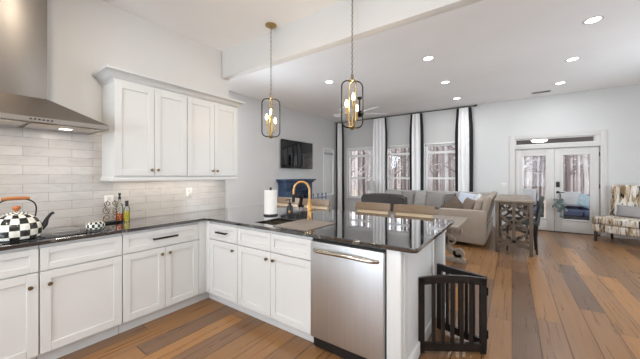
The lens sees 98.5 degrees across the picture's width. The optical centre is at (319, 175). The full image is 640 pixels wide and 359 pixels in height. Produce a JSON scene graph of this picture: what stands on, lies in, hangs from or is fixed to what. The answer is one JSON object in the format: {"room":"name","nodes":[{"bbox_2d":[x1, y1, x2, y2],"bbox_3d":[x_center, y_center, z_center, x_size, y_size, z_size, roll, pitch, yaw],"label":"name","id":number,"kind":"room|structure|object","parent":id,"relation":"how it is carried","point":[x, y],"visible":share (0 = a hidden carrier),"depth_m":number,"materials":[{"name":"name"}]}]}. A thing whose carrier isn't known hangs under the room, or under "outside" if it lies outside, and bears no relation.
{"room":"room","nodes":[
{"label":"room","id":0,"kind":"room"},
{"bbox_2d":[47,0,228,228],"bbox_3d":[-2.838,-0.315,1.763,0.128,3.370,5.250,0,0,35],"label":"wall","id":1,"kind":"structure","parent":0,"point":[84,36],"depth_m":2.70,"materials":[{"name":"white paint"}]},
{"bbox_2d":[0,0,108,134],"bbox_3d":[-2.225,-1.037,2.073,0.499,1.326,0.910,0,0,35],"label":"range hood","id":2,"kind":"object","parent":1,"relation":"attached to","point":[24,104],"visible":1,"depth_m":2.06,"materials":[{"name":"silver metal"}]},
{"bbox_2d":[0,126,224,228],"bbox_3d":[-2.170,0.030,2.599,0.012,0.850,2.985,0,0,35],"label":"tile backsplash","id":3,"kind":"structure","parent":1,"relation":"attached to","point":[61,172],"depth_m":2.49,"materials":[{"name":"tile"}]},
{"bbox_2d":[104,195,113,207],"bbox_3d":[-2.077,0.255,2.714,0.008,0.120,0.076,0,0,35],"label":"wall outlet","id":4,"kind":"object","parent":3,"relation":"attached to","point":[110,198],"visible":0.88,"depth_m":2.71,"materials":[{"name":"white plastic"}]},
{"bbox_2d":[102,80,186,176],"bbox_3d":[-1.779,-0.444,2.853,0.340,0.912,0.679,0,0,35],"label":"upper cabinet","id":5,"kind":"object","parent":1,"relation":"attached to","point":[146,136],"visible":1,"depth_m":2.69,"materials":[{"name":"white paint"}]},
{"bbox_2d":[92,64,244,108],"bbox_3d":[-1.573,-0.915,3.124,0.368,0.101,1.516,0,0,35],"label":"crown molding","id":6,"kind":"structure","parent":5,"relation":"attached to","point":[106,74],"depth_m":2.79,"materials":[{"name":"white paint"}]},
{"bbox_2d":[100,176,237,180],"bbox_3d":[-1.598,0.032,3.142,0.306,0.040,1.392,0,0,35],"label":"rail","id":7,"kind":"object","parent":5,"relation":"attached to","point":[210,177],"visible":0.98,"depth_m":2.85,"materials":[{"name":"white paint"}]},
{"bbox_2d":[186,98,236,176],"bbox_3d":[-1.389,-0.444,3.412,0.340,0.912,0.677,0,0,35],"label":"upper cabinet","id":8,"kind":"object","parent":1,"relation":"attached to","point":[211,128],"visible":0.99,"depth_m":3.29,"materials":[{"name":"white paint"}]},
{"bbox_2d":[102,0,343,51],"bbox_3d":[-0.027,-1.890,-0.389,7.200,0.380,5.330,0,0,35],"label":"ceiling","id":9,"kind":"structure","parent":0,"point":[221,25],"depth_m":2.91,"materials":[{"name":"paint"}]},
{"bbox_2d":[261,22,279,138],"bbox_3d":[-0.554,-1.058,3.115,0.158,1.284,0.149,0,0,26],"label":"pendant light","id":10,"kind":"object","parent":9,"relation":"hanging from","point":[270,25],"visible":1,"depth_m":3.11,"materials":[{"name":"gold metal"}]},
{"bbox_2d":[341,0,362,129],"bbox_3d":[0.295,-1.058,2.524,0.149,1.284,0.158,0,0,36],"label":"pendant light","id":11,"kind":"object","parent":9,"relation":"hanging from","point":[352,80],"visible":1,"depth_m":2.52,"materials":[{"name":"gold metal"}]},
{"bbox_2d":[229,91,335,209],"bbox_3d":[-1.272,-0.345,7.710,0.160,3.430,6.300,0,0,35],"label":"wall","id":12,"kind":"structure","parent":0,"point":[258,155],"depth_m":7.38,"materials":[{"name":"grey paint"}]},
{"bbox_2d":[281,139,312,168],"bbox_3d":[-0.685,-0.620,8.331,0.090,0.820,1.450,0,0,35],"label":"television","id":13,"kind":"object","parent":12,"relation":"attached to","point":[294,154],"visible":1,"depth_m":8.23,"materials":[{"name":"black plastic"}]},
{"bbox_2d":[323,148,333,195],"bbox_3d":[0.272,-0.130,9.864,0.112,1.680,0.700,0,0,35],"label":"window","id":14,"kind":"structure","parent":12,"relation":"in","point":[328,154],"depth_m":9.89,"materials":[{"name":"white paint"}]},
{"bbox_2d":[324,149,331,193],"bbox_3d":[0.273,-0.149,9.863,0.026,1.600,0.610,0,0,35],"label":"blind","id":15,"kind":"object","parent":14,"relation":"attached to","point":[327,152],"depth_m":9.85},
{"bbox_2d":[36,226,639,358],"bbox_3d":[0.963,1.430,2.931,9.370,0.120,11.910,0,0,35],"label":"floor","id":16,"kind":"structure","parent":0,"point":[579,297],"depth_m":2.62,"materials":[{"name":"brown wood"}]},
{"bbox_2d":[0,246,38,358],"bbox_3d":[-2.394,0.928,1.764,0.575,0.884,0.759,0,0,35],"label":"base cabinet","id":17,"kind":"object","parent":16,"relation":"on","point":[19,268],"visible":0.99,"depth_m":1.86,"materials":[{"name":"white paint"}]},
{"bbox_2d":[0,204,453,252],"bbox_3d":[-0.735,0.470,2.217,2.780,0.030,3.400,0,0,35],"label":"countertop","id":18,"kind":"structure","parent":17,"relation":"on","point":[408,234],"depth_m":2.54,"materials":[{"name":"black stone"}]},
{"bbox_2d":[0,225,111,244],"bbox_3d":[-2.188,0.451,2.060,0.455,0.007,0.920,0,0,35],"label":"cooktop","id":19,"kind":"object","parent":18,"relation":"in","point":[80,229],"visible":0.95,"depth_m":2.17,"materials":[{"name":"black ceramic"}]},
{"bbox_2d":[0,196,54,241],"bbox_3d":[-2.145,0.299,1.962,0.290,0.300,0.264,0,0,-12],"label":"kettle","id":20,"kind":"object","parent":19,"relation":"on","point":[16,225],"visible":1,"depth_m":1.91,"materials":[{"name":"ceramic"}]},
{"bbox_2d":[85,221,104,229],"bbox_3d":[-1.879,0.416,2.306,0.112,0.066,0.136,0,0,35],"label":"spoon rest","id":21,"kind":"object","parent":19,"relation":"on","point":[92,225],"visible":1,"depth_m":2.27,"materials":[{"name":"ceramic"}]},
{"bbox_2d":[103,200,122,223],"bbox_3d":[-2.005,0.347,2.651,0.110,0.216,0.150,0,0,35],"label":"wire rack","id":22,"kind":"object","parent":18,"relation":"on","point":[116,206],"visible":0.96,"depth_m":2.64,"materials":[{"name":"black metal"}]},
{"bbox_2d":[104,220,122,223],"bbox_3d":[-2.005,0.447,2.651,0.110,0.017,0.150,0,0,35],"label":"tray","id":23,"kind":"object","parent":22,"relation":"on","point":[111,221],"depth_m":2.62,"materials":[{"name":"black metal"}]},
{"bbox_2d":[116,193,122,220],"bbox_3d":[-1.970,0.312,2.710,0.060,0.285,0.060,0,0,35],"label":"oil bottle","id":24,"kind":"object","parent":18,"relation":"on","point":[119,216],"visible":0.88,"depth_m":2.70,"materials":[{"name":"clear glass"}]},
{"bbox_2d":[124,201,129,221],"bbox_3d":[-1.910,0.351,2.725,0.052,0.208,0.052,0,0,35],"label":"oil bottle","id":25,"kind":"object","parent":18,"relation":"on","point":[126,213],"visible":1,"depth_m":2.71,"materials":[{"name":"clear glass"}]},
{"bbox_2d":[263,187,277,215],"bbox_3d":[-0.566,0.294,3.160,0.164,0.322,0.163,0,0,35],"label":"paper towel holder","id":26,"kind":"object","parent":18,"relation":"on","point":[270,196],"visible":1,"depth_m":3.10,"materials":[{"name":"paper"}]},
{"bbox_2d":[285,199,292,217],"bbox_3d":[-0.331,0.355,3.009,0.078,0.199,0.075,0,0,35],"label":"soap dispenser","id":27,"kind":"object","parent":18,"relation":"on","point":[289,209],"visible":0.99,"depth_m":2.98,"materials":[{"name":"glass"}]},
{"bbox_2d":[286,204,292,217],"bbox_3d":[-0.330,0.383,3.008,0.076,0.145,0.075,0,0,35],"label":"bottle","id":28,"kind":"object","parent":27,"relation":"on","point":[289,209],"depth_m":2.98,"materials":[{"name":"glass"}]},
{"bbox_2d":[292,181,314,219],"bbox_3d":[-0.159,0.254,2.878,0.267,0.402,0.095,0,0,22],"label":"faucet","id":29,"kind":"object","parent":18,"relation":"on","point":[310,211],"visible":0.98,"depth_m":2.87,"materials":[{"name":"gold metal"}]},
{"bbox_2d":[273,219,334,230],"bbox_3d":[-0.138,0.451,2.545,0.385,0.008,0.450,0,0,35],"label":"drying mat","id":30,"kind":"object","parent":18,"relation":"on","point":[303,224],"visible":1,"depth_m":2.52,"materials":[{"name":"fabric"}]},
{"bbox_2d":[37,233,121,358],"bbox_3d":[-2.032,0.928,2.283,0.575,0.884,0.498,0,0,35],"label":"base cabinet","id":31,"kind":"object","parent":16,"relation":"on","point":[80,281],"visible":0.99,"depth_m":2.12,"materials":[{"name":"white paint"}]},
{"bbox_2d":[118,222,199,332],"bbox_3d":[-1.670,0.928,2.799,0.581,0.884,0.755,0,0,35],"label":"base cabinet","id":32,"kind":"object","parent":16,"relation":"on","point":[160,266],"visible":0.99,"depth_m":2.58,"materials":[{"name":"white paint"}]},
{"bbox_2d":[198,221,215,300],"bbox_3d":[-1.241,0.928,2.998,0.159,0.884,0.179,0,0,35],"label":"cabinet filler","id":33,"kind":"object","parent":16,"relation":"on","point":[204,226],"visible":0.67,"depth_m":2.96,"materials":[{"name":"white paint"}]},
{"bbox_2d":[210,222,243,312],"bbox_3d":[-0.828,0.928,3.056,0.448,0.884,0.651,0,0,35],"label":"base cabinet","id":34,"kind":"object","parent":16,"relation":"on","point":[224,244],"visible":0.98,"depth_m":2.82,"materials":[{"name":"white paint"}]},
{"bbox_2d":[238,226,313,342],"bbox_3d":[-0.272,0.928,2.672,0.896,0.884,0.645,0,0,35],"label":"base cabinet","id":35,"kind":"object","parent":16,"relation":"on","point":[274,268],"visible":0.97,"depth_m":2.40,"materials":[{"name":"white paint"}]},
{"bbox_2d":[277,197,299,206],"bbox_3d":[-0.636,0.868,4.389,0.490,1.006,0.506,0,0,35],"label":"counter stool","id":36,"kind":"object","parent":16,"relation":"on","point":[281,201],"visible":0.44,"depth_m":4.59,"materials":[{"name":"beige fabric"}]},
{"bbox_2d":[276,179,315,206],"bbox_3d":[-0.673,0.738,8.097,0.379,1.265,1.380,0,0,35],"label":"fireplace mantel","id":37,"kind":"object","parent":16,"relation":"on","point":[285,186],"visible":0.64,"depth_m":7.83,"materials":[{"name":"blue paint"}]},
{"bbox_2d":[276,179,315,180],"bbox_3d":[-0.673,0.130,8.097,0.379,0.050,1.380,0,0,35],"label":"shelf","id":38,"kind":"object","parent":37,"relation":"attached to","point":[276,179],"depth_m":7.76,"materials":[{"name":"blue paint"}]},
{"bbox_2d":[302,199,329,208],"bbox_3d":[-0.168,0.868,4.063,0.490,1.006,0.506,0,0,35],"label":"counter stool","id":39,"kind":"object","parent":16,"relation":"on","point":[315,203],"visible":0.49,"depth_m":4.22,"materials":[{"name":"beige fabric"}]},
{"bbox_2d":[311,238,386,358],"bbox_3d":[0.335,0.932,2.215,0.614,0.876,0.702,0,0,35],"label":"dishwasher","id":40,"kind":"object","parent":16,"relation":"on","point":[349,281],"visible":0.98,"depth_m":1.96,"materials":[{"name":"silver metal"}]},
{"bbox_2d":[355,202,390,213],"bbox_3d":[0.595,0.868,3.531,0.490,1.006,0.506,0,0,35],"label":"counter stool","id":41,"kind":"object","parent":16,"relation":"on","point":[367,207],"visible":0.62,"depth_m":3.71,"materials":[{"name":"beige wood"}]},
{"bbox_2d":[361,193,406,211],"bbox_3d":[1.466,0.863,5.745,0.880,1.015,0.935,0,0,35],"label":"leather armchair","id":42,"kind":"object","parent":16,"relation":"on","point":[392,199],"visible":0.08,"depth_m":5.32,"materials":[{"name":"leather"}]},
{"bbox_2d":[387,240,433,358],"bbox_3d":[-0.258,0.928,2.864,2.544,0.884,0.915,0,0,35],"label":"peninsula end panel","id":43,"kind":"object","parent":16,"relation":"on","point":[404,269],"visible":0.25,"depth_m":1.90,"materials":[{"name":"white paint"}]},
{"bbox_2d":[393,204,434,217],"bbox_3d":[1.038,0.868,3.223,0.490,1.006,0.506,0,0,35],"label":"counter stool","id":44,"kind":"object","parent":16,"relation":"on","point":[400,209],"visible":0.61,"depth_m":3.39,"materials":[{"name":"beige fabric"}]},
{"bbox_2d":[388,212,467,263],"bbox_3d":[1.389,1.020,4.462,1.680,0.700,1.010,0,0,35],"label":"trestle table","id":45,"kind":"object","parent":16,"relation":"on","point":[459,222],"visible":0.27,"depth_m":4.36,"materials":[{"name":"brown wood"}]},
{"bbox_2d":[435,229,446,317],"bbox_3d":[1.168,0.928,2.684,0.100,0.884,0.100,0,0,35],"label":"post","id":46,"kind":"object","parent":16,"relation":"on","point":[440,240],"visible":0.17,"depth_m":2.65,"materials":[{"name":"white paint"}]},
{"bbox_2d":[385,189,497,244],"bbox_3d":[2.606,0.857,6.947,3.057,0.904,2.460,0,0,35],"label":"sectional sofa","id":47,"kind":"object","parent":16,"relation":"on","point":[476,230],"visible":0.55,"depth_m":5.32,"materials":[{"name":"beige fabric"}]},
{"bbox_2d":[401,191,414,204],"bbox_3d":[2.513,0.670,7.913,0.400,0.430,0.191,0,0,35],"label":"throw pillow","id":48,"kind":"object","parent":47,"relation":"on","point":[410,195],"visible":0.64,"depth_m":7.82,"materials":[{"name":"grey fabric"}]},
{"bbox_2d":[413,191,425,205],"bbox_3d":[2.809,0.670,7.708,0.374,0.454,0.209,0,0,35],"label":"throw pillow","id":49,"kind":"object","parent":47,"relation":"on","point":[419,197],"visible":0.82,"depth_m":7.66,"materials":[{"name":"grey fabric"}]},
{"bbox_2d":[425,191,445,208],"bbox_3d":[3.103,0.675,7.466,0.542,0.482,0.212,0,0,40],"label":"throw pillow","id":50,"kind":"object","parent":47,"relation":"on","point":[435,199],"visible":0.8,"depth_m":7.39,"materials":[{"name":"grey fabric"}]},
{"bbox_2d":[440,195,462,208],"bbox_3d":[2.869,0.695,5.923,0.576,0.571,0.227,0,0,35],"label":"throw pillow","id":51,"kind":"object","parent":47,"relation":"on","point":[454,202],"visible":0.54,"depth_m":5.89,"materials":[{"name":"brown fabric"}]},
{"bbox_2d":[458,191,476,203],"bbox_3d":[3.707,0.660,6.985,0.211,0.504,0.516,0,0,-39],"label":"throw pillow","id":52,"kind":"object","parent":47,"relation":"on","point":[462,196],"visible":0.31,"depth_m":6.97,"materials":[{"name":"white fabric"}]},
{"bbox_2d":[463,197,475,209],"bbox_3d":[3.050,0.695,5.675,0.231,0.471,0.460,0,0,-1],"label":"throw pillow","id":53,"kind":"object","parent":47,"relation":"on","point":[468,203],"visible":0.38,"depth_m":5.61,"materials":[{"name":"fabric"}]},
{"bbox_2d":[473,198,483,209],"bbox_3d":[3.255,0.700,5.654,0.220,0.460,0.680,0,0,35],"label":"cushion","id":54,"kind":"object","parent":47,"relation":"on","point":[479,202],"depth_m":5.37,"materials":[{"name":"beige fabric"}]},
{"bbox_2d":[418,263,487,353],"bbox_3d":[1.001,1.060,2.162,0.462,0.595,0.426,0,0,-36],"label":"gate","id":55,"kind":"object","parent":16,"relation":"on","point":[466,280],"visible":0.97,"depth_m":2.10,"materials":[{"name":"black wood"}]},
{"bbox_2d":[494,194,534,256],"bbox_3d":[3.832,0.900,5.459,0.580,0.940,1.700,0,0,35],"label":"console table","id":56,"kind":"object","parent":16,"relation":"on","point":[512,201],"visible":0.98,"depth_m":4.84,"materials":[{"name":"wood"}]},
{"bbox_2d":[505,196,543,254],"bbox_3d":[3.723,0.870,5.036,0.555,1.001,0.444,0,0,35],"label":"counter chair","id":57,"kind":"object","parent":16,"relation":"on","point":[536,221],"visible":0.77,"depth_m":4.82,"materials":[{"name":"black wood"}]},
{"bbox_2d":[592,185,639,240],"bbox_3d":[6.230,0.788,5.583,0.826,1.170,0.780,0,0,-20],"label":"slipper chair","id":58,"kind":"object","parent":16,"relation":"on","point":[626,195],"visible":0.99,"depth_m":5.67,"materials":[{"name":"brown fabric"}]},
{"bbox_2d":[592,215,639,228],"bbox_3d":[6.149,0.935,5.553,0.655,0.150,0.780,0,0,-20],"label":"seat cushion","id":59,"kind":"object","parent":58,"relation":"on","point":[609,221],"depth_m":5.49,"materials":[{"name":"brown fabric"}]},
{"bbox_2d":[615,205,639,218],"bbox_3d":[6.350,0.745,5.595,0.150,0.250,0.520,0,0,-20],"label":"lumbar pillow","id":60,"kind":"object","parent":58,"relation":"on","point":[622,211],"visible":0.99,"depth_m":5.62,"materials":[{"name":"grey fabric"}]},
{"bbox_3d":[1.633,1.075,8.855,0.440,0.590,0.437,0,0,35],"label":"end table","id":61,"kind":"object","parent":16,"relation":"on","visible":0},
{"bbox_2d":[366,181,375,192],"bbox_3d":[1.633,0.480,8.855,0.330,0.600,0.330,0,0,35],"label":"table lamp","id":62,"kind":"object","parent":61,"relation":"on","point":[370,185],"visible":0.63,"depth_m":8.73,"materials":[{"name":"white fabric"}]},
{"bbox_2d":[222,0,482,79],"bbox_3d":[1.500,-1.645,1.856,6.860,0.630,0.100,0,0,35],"label":"beam","id":63,"kind":"structure","parent":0,"point":[329,27],"depth_m":2.79,"materials":[{"name":"white paint"}]},
{"bbox_2d":[335,105,476,123],"bbox_3d":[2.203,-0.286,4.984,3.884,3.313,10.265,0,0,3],"label":"curtain rod","id":64,"kind":"object","parent":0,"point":[472,105],"visible":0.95,"depth_m":8.46,"materials":[{"name":"black metal"}]},
{"bbox_2d":[336,123,343,210],"bbox_3d":[0.720,-0.270,10.010,0.347,3.240,0.080,0,0,35],"label":"curtain","id":65,"kind":"object","parent":64,"relation":"hanging from","point":[339,127],"visible":0.93,"depth_m":9.99,"materials":[{"name":"white fabric"}]},
{"bbox_2d":[373,118,386,192],"bbox_3d":[1.991,-0.270,9.123,0.509,3.240,0.082,0,0,35],"label":"curtain","id":66,"kind":"object","parent":64,"relation":"hanging from","point":[380,125],"visible":0.74,"depth_m":9.11,"materials":[{"name":"white fabric"}]},
{"bbox_2d":[409,113,423,189],"bbox_3d":[2.952,-0.270,8.456,0.428,3.240,0.080,0,0,35],"label":"curtain","id":67,"kind":"object","parent":64,"relation":"hanging from","point":[416,137],"visible":0.73,"depth_m":8.42,"materials":[{"name":"white fabric"}]},
{"bbox_2d":[455,107,472,191],"bbox_3d":[4.023,-0.270,7.710,0.459,3.240,0.082,0,0,35],"label":"curtain","id":68,"kind":"object","parent":64,"relation":"hanging from","point":[464,122],"visible":0.71,"depth_m":7.71,"materials":[{"name":"white fabric"}]},
{"bbox_2d":[229,0,639,122],"bbox_3d":[2.514,-2.020,5.159,9.370,0.120,6.480,0,0,35],"label":"ceiling","id":69,"kind":"structure","parent":0,"point":[488,51],"depth_m":4.82,"materials":[{"name":"paint"}]},
{"bbox_2d":[334,97,377,118],"bbox_3d":[0.959,-1.710,6.925,1.343,0.500,1.358,0,0,35],"label":"ceiling fan","id":70,"kind":"object","parent":69,"relation":"hanging from","point":[358,98],"visible":0.76,"depth_m":6.88,"materials":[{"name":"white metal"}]},
{"bbox_2d":[582,16,603,24],"bbox_3d":[3.444,-1.957,3.475,0.196,0.006,0.196,0,0,35],"label":"recessed light","id":71,"kind":"object","parent":69,"relation":"in","point":[594,19],"visible":1,"depth_m":3.48,"materials":[{"name":"white paint"}]},
{"bbox_2d":[338,84,639,236],"bbox_3d":[4.320,-0.345,7.752,9.370,3.430,0.160,0,0,35],"label":"wall","id":72,"kind":"structure","parent":0,"point":[616,110],"depth_m":7.05,"materials":[{"name":"grey paint"}]},
{"bbox_2d":[346,147,372,198],"bbox_3d":[1.416,-0.085,9.707,1.080,1.780,0.150,0,0,35],"label":"window","id":73,"kind":"structure","parent":72,"relation":"in","point":[363,148],"depth_m":9.85,"materials":[{"name":"white paint"}]},
{"bbox_2d":[387,145,409,188],"bbox_3d":[2.578,-0.085,8.898,1.030,1.780,0.150,0,0,35],"label":"window","id":74,"kind":"structure","parent":72,"relation":"in","point":[394,146],"depth_m":9.04,"materials":[{"name":"white paint"}]},
{"bbox_2d":[424,142,454,190],"bbox_3d":[3.611,-0.085,8.178,1.050,1.780,0.150,0,0,35],"label":"window","id":75,"kind":"structure","parent":72,"relation":"in","point":[426,145],"depth_m":8.36,"materials":[{"name":"white paint"}]},
{"bbox_2d":[344,210,639,239],"bbox_3d":[4.270,1.305,7.680,8.970,0.130,0.016,0,0,35],"label":"baseboard","id":76,"kind":"structure","parent":72,"relation":"attached to","point":[615,235],"depth_m":6.08,"materials":[{"name":"white paint"}]},
{"bbox_2d":[515,148,553,230],"bbox_3d":[5.399,0.343,6.955,0.780,2.015,0.065,0,0,35],"label":"door","id":77,"kind":"structure","parent":72,"relation":"in","point":[547,223],"depth_m":6.80,"materials":[{"name":"white paint"}]},
{"bbox_2d":[516,136,592,144],"bbox_3d":[6.820,-1.065,7.869,3.600,0.130,2.890,0,0,35],"label":"porch roof","id":78,"kind":"structure","parent":72,"relation":"attached to","point":[574,139],"depth_m":7.88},
{"bbox_2d":[516,135,594,144],"bbox_3d":[5.716,-0.850,6.773,1.480,0.140,0.090,0,0,35],"label":"window","id":79,"kind":"structure","parent":72,"relation":"in","point":[592,135],"depth_m":6.62,"materials":[{"name":"white paint"}]},
{"bbox_2d":[509,130,606,236],"bbox_3d":[5.724,0.170,6.737,1.805,2.400,0.140,0,0,35],"label":"trim","id":80,"kind":"structure","parent":72,"relation":"attached to","point":[602,143],"depth_m":6.48,"materials":[{"name":"white paint"}]},
{"bbox_2d":[554,146,599,234],"bbox_3d":[6.036,0.343,6.478,0.797,2.015,0.119,0,0,35],"label":"door","id":81,"kind":"structure","parent":72,"relation":"in","point":[560,224],"depth_m":6.44,"materials":[{"name":"white paint"}]},
{"bbox_2d":[552,194,567,217],"bbox_3d":[5.699,0.711,6.556,0.288,0.594,0.142,0,0,35],"label":"swag","id":82,"kind":"object","parent":81,"relation":"hanging from","point":[560,201],"visible":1,"depth_m":6.54,"materials":[{"name":"green plant"}]},
{"label":"outside","id":83,"kind":"structure","parent":0,"visible":0},
{"bbox_2d":[352,189,545,217],"bbox_3d":[15.587,1.995,31.132,70.000,0.550,51.090,0,0,35],"label":"ground","id":84,"kind":"structure","parent":83,"point":[353,190],"depth_m":18.97,"materials":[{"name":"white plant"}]},
{"bbox_2d":[350,151,357,195],"bbox_3d":[2.557,-2.472,21.951,2.108,8.404,2.123,0,0,20],"label":"tree","id":85,"kind":"object","parent":84,"relation":"on","point":[351,171],"visible":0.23,"depth_m":22.09,"materials":[{"name":"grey plant"}]},
{"bbox_2d":[353,151,359,195],"bbox_3d":[2.923,-3.537,21.241,1.850,10.535,1.631,0,0,-12],"label":"tree","id":86,"kind":"object","parent":84,"relation":"on","point":[354,151],"visible":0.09,"depth_m":21.44,"materials":[{"name":"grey plant"}]},
{"bbox_2d":[351,151,368,195],"bbox_3d":[1.877,-3.537,15.669,1.631,10.535,1.850,0,0,17],"label":"tree","id":87,"kind":"object","parent":84,"relation":"on","point":[356,159],"visible":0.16,"depth_m":15.41,"materials":[{"name":"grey plant"}]},
{"bbox_2d":[362,150,367,194],"bbox_3d":[2.585,-2.626,17.394,1.663,8.718,2.201,0,0,-19],"label":"tree","id":88,"kind":"object","parent":84,"relation":"on","point":[363,170],"visible":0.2,"depth_m":17.30,"materials":[{"name":"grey plant"}]},
{"bbox_2d":[389,148,405,189],"bbox_3d":[4.143,-3.460,13.913,1.682,10.382,2.110,0,0,-2],"label":"tree","id":89,"kind":"object","parent":84,"relation":"on","point":[404,156],"visible":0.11,"depth_m":13.86,"materials":[{"name":"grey plant"}]},
{"bbox_2d":[389,148,408,189],"bbox_3d":[4.691,-2.472,16.337,2.108,8.404,2.123,0,0,-15],"label":"tree","id":90,"kind":"object","parent":84,"relation":"on","point":[395,160],"visible":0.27,"depth_m":16.39,"materials":[{"name":"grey plant"}]},
{"bbox_2d":[389,149,409,189],"bbox_3d":[4.324,-3.537,16.528,1.850,10.535,1.631,0,0,-20],"label":"tree","id":91,"kind":"object","parent":84,"relation":"on","point":[392,170],"visible":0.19,"depth_m":16.21,"materials":[{"name":"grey plant"}]},
{"bbox_2d":[428,147,432,190],"bbox_3d":[6.488,-3.204,16.407,1.670,9.872,1.776,0,0,1],"label":"tree","id":92,"kind":"object","parent":84,"relation":"on","point":[429,180],"visible":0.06,"depth_m":16.13,"materials":[{"name":"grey plant"}]},
{"bbox_2d":[428,146,435,190],"bbox_3d":[6.219,-2.626,14.688,1.663,8.718,2.201,0,0,25],"label":"tree","id":93,"kind":"object","parent":84,"relation":"on","point":[433,150],"visible":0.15,"depth_m":14.77,"materials":[{"name":"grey plant"}]},
{"bbox_2d":[428,146,445,190],"bbox_3d":[5.417,-3.537,12.542,1.850,10.535,1.631,0,0,30],"label":"tree","id":94,"kind":"object","parent":84,"relation":"on","point":[443,171],"visible":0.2,"depth_m":12.61,"materials":[{"name":"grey plant"}]},
{"bbox_2d":[435,146,453,190],"bbox_3d":[6.598,-3.705,13.615,1.737,10.871,2.275,0,0,-6],"label":"tree","id":95,"kind":"object","parent":84,"relation":"on","point":[446,147],"visible":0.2,"depth_m":13.63,"materials":[{"name":"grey plant"}]},
{"bbox_2d":[440,145,454,190],"bbox_3d":[8.801,-2.472,18.227,2.108,8.404,2.123,0,0,-39],"label":"tree","id":96,"kind":"object","parent":84,"relation":"on","point":[450,156],"visible":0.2,"depth_m":18.19,"materials":[{"name":"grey plant"}]},
{"bbox_2d":[525,156,539,200],"bbox_3d":[10.219,-3.537,12.832,1.850,10.535,1.631,0,0,1],"label":"tree","id":97,"kind":"object","parent":84,"relation":"on","point":[538,158],"visible":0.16,"depth_m":13.05,"materials":[{"name":"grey plant"}]},
{"bbox_2d":[532,156,545,188],"bbox_3d":[11.218,-3.705,14.743,1.737,10.871,2.276,0,0,-35],"label":"tree","id":98,"kind":"object","parent":84,"relation":"on","point":[534,162],"visible":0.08,"depth_m":14.77,"materials":[{"name":"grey plant"}]},
{"bbox_2d":[534,156,545,196],"bbox_3d":[9.867,-2.756,12.689,1.266,8.973,1.758,0,0,-16],"label":"tree","id":99,"kind":"object","parent":84,"relation":"on","point":[540,159],"visible":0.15,"depth_m":12.51,"materials":[{"name":"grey plant"}]},
{"bbox_2d":[543,156,545,199],"bbox_3d":[15.905,-3.705,19.893,2.275,10.871,1.737,0,0,-17],"label":"tree","id":100,"kind":"object","parent":84,"relation":"on","point":[544,157],"visible":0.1,"depth_m":19.50,"materials":[{"name":"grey plant"}]},
{"bbox_2d":[570,155,574,191],"bbox_3d":[13.088,-3.705,14.365,2.276,10.871,1.737,0,0,19],"label":"tree","id":101,"kind":"object","parent":84,"relation":"on","point":[571,158],"visible":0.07,"depth_m":14.54,"materials":[{"name":"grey plant"}]},
{"bbox_2d":[563,155,582,191],"bbox_3d":[11.851,-3.537,13.308,1.850,10.535,1.631,0,0,-13],"label":"tree","id":102,"kind":"object","parent":84,"relation":"on","point":[568,170],"visible":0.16,"depth_m":13.00,"materials":[{"name":"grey plant"}]},
{"bbox_2d":[573,155,580,191],"bbox_3d":[16.845,-2.472,17.886,2.123,8.404,2.108,0,0,-33],"label":"tree","id":103,"kind":"object","parent":84,"relation":"on","point":[576,161],"visible":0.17,"depth_m":18.06,"materials":[{"name":"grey plant"}]},
{"bbox_2d":[568,154,588,194],"bbox_3d":[11.004,-3.204,11.577,1.670,9.872,1.776,0,0,-6],"label":"tree","id":104,"kind":"object","parent":84,"relation":"on","point":[585,164],"visible":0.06,"depth_m":11.29,"materials":[{"name":"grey plant"}]},
{"bbox_2d":[578,155,587,191],"bbox_3d":[11.532,-2.756,12.445,1.758,8.973,1.266,0,0,17],"label":"tree","id":105,"kind":"object","parent":84,"relation":"on","point":[579,163],"visible":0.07,"depth_m":12.48,"materials":[{"name":"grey plant"}]},
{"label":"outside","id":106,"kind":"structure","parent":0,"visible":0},
{"bbox_2d":[352,146,575,189],"bbox_3d":[21.614,-3.080,39.785,90.000,10.100,30.000,0,0,35],"label":"trees","id":107,"kind":"object","parent":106,"point":[353,161],"depth_m":36.06,"materials":[{"name":"plant"}]},
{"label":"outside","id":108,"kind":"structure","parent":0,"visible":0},
{"bbox_3d":[6.763,1.530,7.787,3.600,0.280,2.690,0,0,35],"label":"ground","id":109,"kind":"structure","parent":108,"visible":0},
{"bbox_2d":[523,193,543,216],"bbox_3d":[6.183,0.955,8.301,0.820,0.870,0.810,0,0,35],"label":"outdoor chair","id":110,"kind":"object","parent":109,"relation":"on","point":[534,206],"visible":0.21,"depth_m":7.86,"materials":[{"name":"wicker"}]},
{"bbox_2d":[523,189,536,204],"bbox_3d":[6.182,0.630,8.283,0.520,0.485,0.226,0,0,35],"label":"pillow","id":111,"kind":"object","parent":110,"relation":"on","point":[532,192],"visible":0.38,"depth_m":8.16,"materials":[{"name":"white fabric"}]},
{"bbox_2d":[563,194,588,219],"bbox_3d":[7.045,0.955,7.457,1.300,0.870,0.810,0,0,35],"label":"outdoor sofa","id":112,"kind":"object","parent":109,"relation":"on","point":[574,212],"visible":0.21,"depth_m":7.25,"materials":[{"name":"fabric"}]},
{"bbox_2d":[563,191,580,206],"bbox_3d":[6.862,0.640,7.578,0.480,0.408,0.214,0,0,35],"label":"pillow","id":113,"kind":"object","parent":112,"relation":"on","point":[570,198],"visible":0.73,"depth_m":7.50,"materials":[{"name":"white fabric"}]},
{"bbox_2d":[563,208,582,216],"bbox_3d":[6.791,0.990,7.560,0.525,0.160,0.690,0,0,35],"label":"seat cushion","id":114,"kind":"object","parent":112,"relation":"on","point":[572,212],"depth_m":7.27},
{"bbox_2d":[577,193,588,208],"bbox_3d":[7.101,0.690,7.362,0.480,0.450,0.202,0,0,35],"label":"pillow","id":115,"kind":"object","parent":112,"relation":"on","point":[583,201],"visible":0.67,"depth_m":7.34,"materials":[{"name":"teal fabric"}]},
{"bbox_2d":[580,208,588,216],"bbox_3d":[7.226,0.990,7.257,0.525,0.160,0.690,0,0,35],"label":"seat cushion","id":116,"kind":"object","parent":112,"relation":"on","point":[584,211],"depth_m":7.15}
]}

